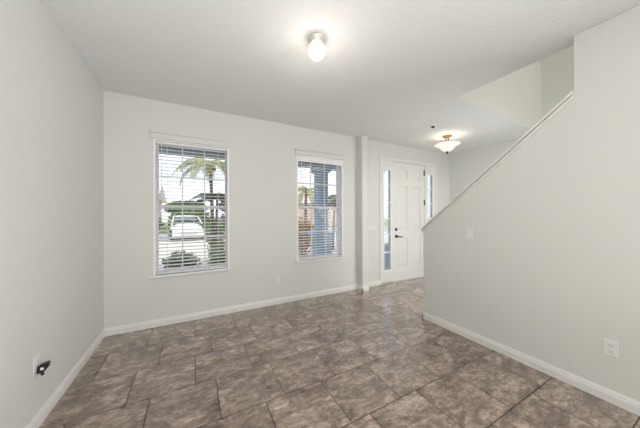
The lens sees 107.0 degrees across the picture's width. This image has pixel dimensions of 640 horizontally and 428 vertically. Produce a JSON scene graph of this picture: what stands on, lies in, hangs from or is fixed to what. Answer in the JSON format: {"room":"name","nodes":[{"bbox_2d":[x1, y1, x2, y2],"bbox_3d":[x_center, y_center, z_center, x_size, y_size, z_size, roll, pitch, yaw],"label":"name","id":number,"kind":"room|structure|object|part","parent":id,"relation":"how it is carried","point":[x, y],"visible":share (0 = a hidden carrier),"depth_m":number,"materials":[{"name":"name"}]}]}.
{"room":"empty living room","nodes":[
{"label":"empty living room","id":0,"kind":"room"},
{"bbox_2d":[0,0,103,427],"bbox_3d":[-0.876,0.040,-0.401,0.150,2.860,7.215,0,0,-28],"label":"wall","id":1,"kind":"structure","parent":0,"point":[52,105],"depth_m":1.59,"materials":[{"name":"white paint"}]},
{"bbox_2d":[33,352,39,375],"bbox_3d":[-1.797,0.953,1.504,0.009,0.116,0.072,0,0,-28],"label":"wall outlet","id":2,"kind":"object","parent":1,"relation":"attached to","point":[36,360],"visible":0.91,"depth_m":1.49,"materials":[{"name":"white plastic"}]},
{"bbox_2d":[37,360,50,375],"bbox_3d":[-1.767,0.989,1.516,0.053,0.079,0.036,0,0,-28],"label":"power adapter","id":3,"kind":"object","parent":2,"relation":"attached to","point":[42,367],"visible":1,"depth_m":1.51,"materials":[{"name":"black plastic"}]},
{"bbox_2d":[25,329,104,427],"bbox_3d":[-0.787,1.306,-0.387,0.015,0.088,6.865,0,0,-28],"label":"baseboard","id":4,"kind":"structure","parent":1,"relation":"attached to","point":[44,411],"depth_m":1.79,"materials":[{"name":"white paint"}]},
{"bbox_2d":[104,91,449,327],"bbox_3d":[0.262,0.046,4.178,6.163,2.860,0.200,0,0,-28],"label":"wall","id":5,"kind":"structure","parent":0,"point":[262,156],"depth_m":3.31,"materials":[{"name":"white paint"}]},
{"bbox_2d":[148,131,231,279],"bbox_3d":[-1.674,-0.100,3.121,0.934,1.782,0.237,0,0,-28],"label":"window","id":6,"kind":"structure","parent":5,"relation":"in","point":[166,137],"depth_m":3.05,"materials":[{"name":"white plastic"}]},
{"bbox_3d":[-1.690,-0.084,3.174,0.860,1.650,0.129,0,0,-28],"label":"frame","id":7,"kind":"part","parent":6,"relation":"part of","materials":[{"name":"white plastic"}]},
{"bbox_2d":[156,141,226,274],"bbox_3d":[-1.642,-0.077,3.084,0.812,1.630,0.068,0,0,-28],"label":"window blind","id":8,"kind":"object","parent":6,"relation":"attached to","point":[162,143],"visible":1,"depth_m":3.05,"materials":[{"name":"white plastic"}]},
{"bbox_3d":[-1.903,-0.072,2.952,0.002,1.586,0.055,0,0,-28],"label":"ladder cord","id":9,"kind":"part","parent":8,"relation":"part of","materials":[{"name":"white fabric"}]},
{"bbox_3d":[-1.643,0.728,3.089,0.806,0.019,0.048,0,0,-28],"label":"rail","id":10,"kind":"part","parent":8,"relation":"part of","materials":[{"name":"white plastic"}]},
{"bbox_3d":[-1.387,-0.073,3.227,0.002,1.586,0.055,0,0,-28],"label":"ladder cord","id":11,"kind":"part","parent":8,"relation":"part of","materials":[{"name":"white fabric"}]},
{"bbox_3d":[-1.671,0.307,3.140,0.820,0.843,0.030,0,0,-28],"label":"sash","id":12,"kind":"part","parent":6,"relation":"part of","materials":[{"name":"white plastic"}]},
{"bbox_3d":[-1.690,-0.482,3.172,0.820,0.815,0.030,0,0,-28],"label":"sash","id":13,"kind":"part","parent":6,"relation":"part of","materials":[{"name":"white plastic"}]},
{"bbox_2d":[160,149,223,204],"bbox_3d":[-1.690,-0.486,3.172,0.762,0.754,0.014,0,0,-28],"label":"grille","id":14,"kind":"object","parent":6,"relation":"attached to","point":[204,178],"depth_m":3.19,"materials":[{"name":"white plastic"}]},
{"bbox_2d":[159,207,224,268],"bbox_3d":[-1.671,0.309,3.140,0.762,0.795,0.014,0,0,-28],"label":"grille","id":15,"kind":"object","parent":6,"relation":"attached to","point":[159,207],"depth_m":3.17,"materials":[{"name":"white plastic"}]},
{"bbox_2d":[104,284,356,336],"bbox_3d":[-0.864,1.314,3.452,3.487,0.088,0.015,0,0,-28],"label":"baseboard","id":16,"kind":"structure","parent":5,"relation":"attached to","point":[126,328],"depth_m":3.17,"materials":[{"name":"white paint"}]},
{"bbox_2d":[275,276,278,283],"bbox_3d":[-0.646,1.001,3.572,0.072,0.116,0.009,0,0,-28],"label":"wall outlet","id":17,"kind":"object","parent":5,"relation":"attached to","point":[277,277],"visible":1,"depth_m":3.57,"materials":[{"name":"white plastic"}]},
{"bbox_2d":[294,149,345,263],"bbox_3d":[-0.026,-0.117,3.998,0.944,1.807,0.237,0,0,-28],"label":"window","id":18,"kind":"structure","parent":5,"relation":"in","point":[301,152],"depth_m":4.05,"materials":[{"name":"white plastic"}]},
{"bbox_2d":[298,163,336,205],"bbox_3d":[-0.042,-0.509,4.049,0.772,0.766,0.014,0,0,-28],"label":"grille","id":19,"kind":"object","parent":18,"relation":"attached to","point":[310,163],"depth_m":4.04,"materials":[{"name":"white plastic"}]},
{"bbox_2d":[298,208,337,255],"bbox_3d":[-0.023,0.299,4.017,0.772,0.808,0.014,0,0,-28],"label":"grille","id":20,"kind":"object","parent":18,"relation":"attached to","point":[311,231],"depth_m":4.04,"materials":[{"name":"white plastic"}]},
{"bbox_3d":[-0.042,-0.505,4.049,0.830,0.828,0.030,0,0,-28],"label":"sash","id":21,"kind":"part","parent":18,"relation":"part of","materials":[{"name":"white plastic"}]},
{"bbox_3d":[-0.023,0.297,4.017,0.830,0.856,0.030,0,0,-28],"label":"sash","id":22,"kind":"part","parent":18,"relation":"part of","materials":[{"name":"white plastic"}]},
{"bbox_2d":[298,156,341,259],"bbox_3d":[0.007,-0.094,3.960,0.826,1.655,0.071,0,0,-28],"label":"window blind","id":23,"kind":"object","parent":18,"relation":"attached to","point":[304,159],"visible":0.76,"depth_m":3.94,"materials":[{"name":"white plastic"}]},
{"bbox_3d":[-0.258,-0.079,3.828,0.002,1.591,0.055,0,0,-28],"label":"ladder cord","id":24,"kind":"part","parent":23,"relation":"part of","materials":[{"name":"white fabric"}]},
{"bbox_3d":[0.003,-0.079,3.967,0.002,1.591,0.055,0,0,-28],"label":"ladder cord","id":25,"kind":"part","parent":23,"relation":"part of","materials":[{"name":"white fabric"}]},
{"bbox_3d":[0.005,0.724,3.966,0.816,0.019,0.048,0,0,-28],"label":"rail","id":26,"kind":"part","parent":23,"relation":"part of","materials":[{"name":"white plastic"}]},
{"bbox_3d":[0.264,-0.080,4.106,0.002,1.591,0.055,0,0,-28],"label":"ladder cord","id":27,"kind":"part","parent":23,"relation":"part of","materials":[{"name":"white fabric"}]},
{"bbox_3d":[-0.042,-0.101,4.051,0.870,1.675,0.129,0,0,-28],"label":"frame","id":28,"kind":"part","parent":18,"relation":"part of","materials":[{"name":"white plastic"}]},
{"bbox_2d":[368,225,375,229],"bbox_3d":[0.966,0.259,4.432,0.190,0.084,0.010,0,0,-28],"label":"light switch","id":29,"kind":"object","parent":5,"relation":"attached to","point":[374,226],"visible":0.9,"depth_m":4.44,"materials":[{"name":"white plastic"}]},
{"bbox_2d":[368,280,379,286],"bbox_3d":[1.916,1.307,4.931,2.541,0.088,0.015,0,0,-28],"label":"baseboard","id":30,"kind":"structure","parent":5,"relation":"attached to","point":[373,283],"depth_m":4.45,"materials":[{"name":"white paint"}]},
{"bbox_2d":[381,160,392,282],"bbox_3d":[1.296,0.138,4.641,0.308,2.370,0.074,0,0,-28],"label":"window","id":31,"kind":"structure","parent":5,"relation":"in","point":[387,166],"depth_m":4.64,"materials":[{"name":"white paint"}]},
{"bbox_3d":[1.296,0.120,4.641,0.180,1.965,0.006,0,0,-28],"label":"pane","id":32,"kind":"part","parent":31,"relation":"part of","materials":[{"name":"clear glass"}]},
{"bbox_2d":[384,185,389,252],"bbox_3d":[1.296,0.103,4.641,0.180,1.322,0.022,0,0,-28],"label":"grille","id":33,"kind":"object","parent":31,"relation":"attached to","point":[386,187],"depth_m":4.64,"materials":[{"name":"white plastic"}]},
{"bbox_2d":[382,162,424,284],"bbox_3d":[1.863,0.151,4.938,1.590,2.400,0.143,0,0,-28],"label":"door","id":34,"kind":"structure","parent":5,"relation":"in","point":[408,179],"depth_m":4.91,"materials":[{"name":"white paint"}]},
{"bbox_2d":[379,156,436,284],"bbox_3d":[1.879,0.124,4.915,1.665,2.455,0.018,0,0,-28],"label":"trim","id":35,"kind":"structure","parent":5,"relation":"attached to","point":[380,157],"depth_m":4.53,"materials":[{"name":"white paint"}]},
{"bbox_2d":[425,166,434,223],"bbox_3d":[2.415,0.135,5.237,0.335,2.370,0.074,0,0,-28],"label":"window","id":36,"kind":"structure","parent":5,"relation":"in","point":[429,170],"depth_m":5.24,"materials":[{"name":"glass"}]},
{"bbox_3d":[2.404,0.118,5.231,0.180,1.965,0.006,0,0,-28],"label":"pane","id":37,"kind":"part","parent":36,"relation":"part of","materials":[{"name":"clear glass"}]},
{"bbox_2d":[38,0,639,153],"bbox_3d":[1.838,-1.562,1.050,6.313,0.330,7.215,0,0,-28],"label":"ceiling","id":38,"kind":"structure","parent":0,"point":[389,71],"depth_m":2.08,"materials":[{"name":"white paint"}]},
{"bbox_2d":[308,32,324,60],"bbox_3d":[-0.027,-1.304,1.874,0.139,0.169,0.139,0,0,-28],"label":"ceiling light","id":39,"kind":"object","parent":38,"relation":"attached to","point":[316,48],"visible":1,"depth_m":1.83,"materials":[{"name":"white glass"}]},
{"bbox_2d":[435,134,459,153],"bbox_3d":[2.268,-1.232,4.226,0.410,0.320,0.410,0,0,-28],"label":"ceiling light","id":40,"kind":"object","parent":38,"relation":"attached to","point":[447,146],"visible":1,"depth_m":4.15,"materials":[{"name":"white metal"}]},
{"bbox_3d":[2.268,-1.179,4.226,0.410,0.134,0.410,0,0,-28],"label":"lamp shade","id":41,"kind":"part","parent":40,"relation":"part of","materials":[{"name":"white glass"}]},
{"bbox_2d":[39,277,639,427],"bbox_3d":[1.915,1.403,1.079,6.363,0.120,7.115,0,0,-28],"label":"floor","id":42,"kind":"structure","parent":0,"point":[356,358],"depth_m":1.96,"materials":[{"name":"tile"}]},
{"bbox_2d":[357,5,639,401],"bbox_3d":[2.300,0.032,1.374,0.152,2.860,7.065,0,0,-28],"label":"wall","id":43,"kind":"structure","parent":0,"point":[549,270],"depth_m":1.90,"materials":[{"name":"white paint"}]},
{"bbox_2d":[357,284,369,291],"bbox_3d":[0.771,1.310,4.234,0.165,0.088,0.170,0,0,-28],"label":"baseboard","id":44,"kind":"structure","parent":43,"relation":"attached to","point":[360,288],"depth_m":4.17,"materials":[{"name":"white paint"}]},
{"bbox_2d":[466,227,472,238],"bbox_3d":[1.610,0.204,2.552,0.014,0.116,0.072,0,0,-28],"label":"light switch","id":45,"kind":"object","parent":43,"relation":"attached to","point":[469,231],"visible":1,"depth_m":2.55,"materials":[{"name":"white plastic"}]},
{"bbox_2d":[421,91,573,231],"bbox_3d":[1.710,-0.358,2.496,0.197,1.186,1.397,0,0,-28],"label":"trim","id":46,"kind":"structure","parent":43,"relation":"attached to","point":[569,97],"depth_m":2.23,"materials":[{"name":"white paint"}]},
{"bbox_2d":[422,311,639,415],"bbox_3d":[2.684,1.296,0.687,0.155,0.088,5.500,0,0,-28],"label":"baseboard","id":47,"kind":"structure","parent":43,"relation":"attached to","point":[629,404],"depth_m":1.99,"materials":[{"name":"white paint"}]},
{"bbox_2d":[603,338,618,358],"bbox_3d":[2.073,0.956,1.689,0.009,0.116,0.072,0,0,-28],"label":"wall outlet","id":48,"kind":"object","parent":43,"relation":"attached to","point":[610,347],"visible":1,"depth_m":1.69,"materials":[{"name":"white plastic"}]},
{"bbox_2d":[449,45,573,200],"bbox_3d":[4.692,-1.204,2.568,0.150,5.320,7.215,0,0,-28],"label":"wall","id":49,"kind":"structure","parent":0,"point":[557,69],"depth_m":4.37,"materials":[{"name":"white paint"}]},
{"bbox_2d":[487,60,540,112],"bbox_3d":[2.616,-2.789,3.478,2.659,2.130,0.150,0,0,-30],"label":"wall","id":50,"kind":"structure","parent":0,"point":[523,85],"depth_m":3.75,"materials":[{"name":"white paint"}]},
{"label":"outside","id":51,"kind":"structure","parent":0,"visible":0},
{"bbox_2d":[159,222,335,232],"bbox_3d":[-8.332,1.755,31.620,105.000,0.300,56.335,0,0,-28],"label":"ground","id":52,"kind":"structure","parent":51,"point":[162,228],"depth_m":26.62,"materials":[{"name":"green plant"}]},
{"bbox_2d":[159,185,166,222],"bbox_3d":[-22.367,-0.789,24.348,10.400,4.860,9.200,0,0,-28],"label":"house","id":53,"kind":"structure","parent":52,"relation":"on","point":[163,193],"depth_m":27.47,"materials":[{"name":"beige paint"}]},
{"bbox_2d":[160,251,202,269],"bbox_3d":[-3.117,1.197,5.351,0.856,0.771,0.650,0,0,-28],"label":"shrub","id":54,"kind":"object","parent":52,"relation":"on","point":[177,255],"visible":0.34,"depth_m":5.26,"materials":[{"name":"green plant"}]},
{"bbox_2d":[163,200,205,213],"bbox_3d":[-13.691,0.076,24.331,4.228,3.099,3.526,0,0,-28],"label":"leafy tree","id":55,"kind":"object","parent":52,"relation":"on","point":[165,209],"visible":0.3,"depth_m":23.46,"materials":[{"name":"green plant"}]},
{"bbox_2d":[166,210,214,230],"bbox_3d":[-11.134,0.633,20.706,3.926,2.229,2.060,0,0,-28],"label":"hedge","id":56,"kind":"object","parent":52,"relation":"on","point":[200,215],"visible":0.33,"depth_m":20.36,"materials":[{"name":"green plant"}]},
{"bbox_2d":[171,157,224,252],"bbox_3d":[-2.921,-0.011,6.348,1.791,3.086,1.886,0,0,-28],"label":"palm tree","id":57,"kind":"object","parent":52,"relation":"on","point":[187,160],"visible":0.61,"depth_m":6.13,"materials":[{"name":"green plant"}]},
{"bbox_2d":[207,242,224,265],"bbox_3d":[-2.354,1.104,5.536,0.538,0.899,0.676,0,0,-28],"label":"shrub","id":58,"kind":"object","parent":52,"relation":"on","point":[214,246],"visible":0.31,"depth_m":5.45,"materials":[{"name":"green plant"}]},
{"bbox_2d":[298,216,313,256],"bbox_3d":[-0.619,0.834,8.297,1.089,1.516,0.859,0,0,-28],"label":"shrub","id":59,"kind":"object","parent":52,"relation":"on","point":[309,222],"visible":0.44,"depth_m":8.17,"materials":[{"name":"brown plant"}]},
{"bbox_2d":[298,193,335,225],"bbox_3d":[-1.416,-0.838,37.768,16.000,4.860,9.200,0,0,-28],"label":"house","id":60,"kind":"structure","parent":52,"relation":"on","point":[303,198],"depth_m":33.42,"materials":[{"name":"beige paint"}]},
{"bbox_3d":[0.962,1.447,5.754,4.700,0.140,1.935,0,0,-28],"label":"porch slab","id":61,"kind":"object","parent":52,"relation":"on","visible":0},
{"bbox_2d":[308,166,333,255],"bbox_3d":[0.028,0.115,5.906,0.510,2.530,0.510,0,0,-28],"label":"porch column","id":62,"kind":"structure","parent":61,"relation":"on","point":[316,201],"depth_m":5.79,"materials":[{"name":"blue paint"}]},
{"bbox_2d":[159,146,335,170],"bbox_3d":[-1.363,-1.343,4.415,7.750,0.390,1.735,0,0,-28],"label":"porch roof","id":63,"kind":"structure","parent":62,"relation":"on","point":[163,147],"depth_m":4.59,"materials":[{"name":"blue paint"}]},
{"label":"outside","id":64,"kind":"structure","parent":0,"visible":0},
{"bbox_2d":[159,234,335,268],"bbox_3d":[-1.844,1.525,11.983,36.000,0.030,8.100,0,0,-28],"label":"driveway","id":65,"kind":"structure","parent":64,"point":[189,244],"depth_m":10.17,"materials":[{"name":"concrete"}]},
{"bbox_2d":[189,192,224,243],"bbox_3d":[-3.008,0.423,7.042,1.447,2.223,1.325,0,0,16],"label":"palm tree","id":66,"kind":"object","parent":65,"relation":"on","point":[201,195],"visible":0.43,"depth_m":6.89,"materials":[{"name":"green plant"}]},
{"bbox_2d":[205,217,224,251],"bbox_3d":[-3.706,0.823,8.461,0.833,1.490,0.644,0,0,-28],"label":"shrub","id":67,"kind":"object","parent":65,"relation":"on","point":[209,243],"visible":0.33,"depth_m":8.37,"materials":[{"name":"green plant"}]},
{"bbox_2d":[298,186,313,251],"bbox_3d":[-0.591,0.208,9.402,1.653,2.645,1.615,0,0,-28],"label":"palm tree","id":68,"kind":"object","parent":65,"relation":"on","point":[304,188],"visible":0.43,"depth_m":9.39,"materials":[{"name":"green plant"}]},
{"bbox_2d":[328,195,335,249],"bbox_3d":[0.720,0.334,10.054,1.579,2.388,1.347,0,0,-28],"label":"palm tree","id":69,"kind":"object","parent":65,"relation":"on","point":[330,196],"visible":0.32,"depth_m":10.02,"materials":[{"name":"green plant"}]},
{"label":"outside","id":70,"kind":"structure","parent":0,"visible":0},
{"bbox_2d":[159,228,335,241],"bbox_3d":[-2.185,1.548,20.072,105.000,0.020,6.500,0,0,-28],"label":"street","id":71,"kind":"structure","parent":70,"point":[160,235],"depth_m":14.98,"materials":[{"name":"grey asphalt"}]},
{"bbox_2d":[168,215,205,239],"bbox_3d":[-8.502,0.806,15.024,1.820,1.470,4.180,0,0,-34],"label":"parked car","id":72,"kind":"object","parent":71,"relation":"on","point":[193,225],"visible":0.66,"depth_m":13.70,"materials":[{"name":"white paint"}]},
{"bbox_2d":[181,231,197,234],"bbox_3d":[-7.354,1.073,13.325,0.840,0.200,0.080,0,0,-34],"label":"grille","id":73,"kind":"object","parent":72,"relation":"attached to","point":[181,231],"depth_m":13.30,"materials":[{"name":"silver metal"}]}
]}

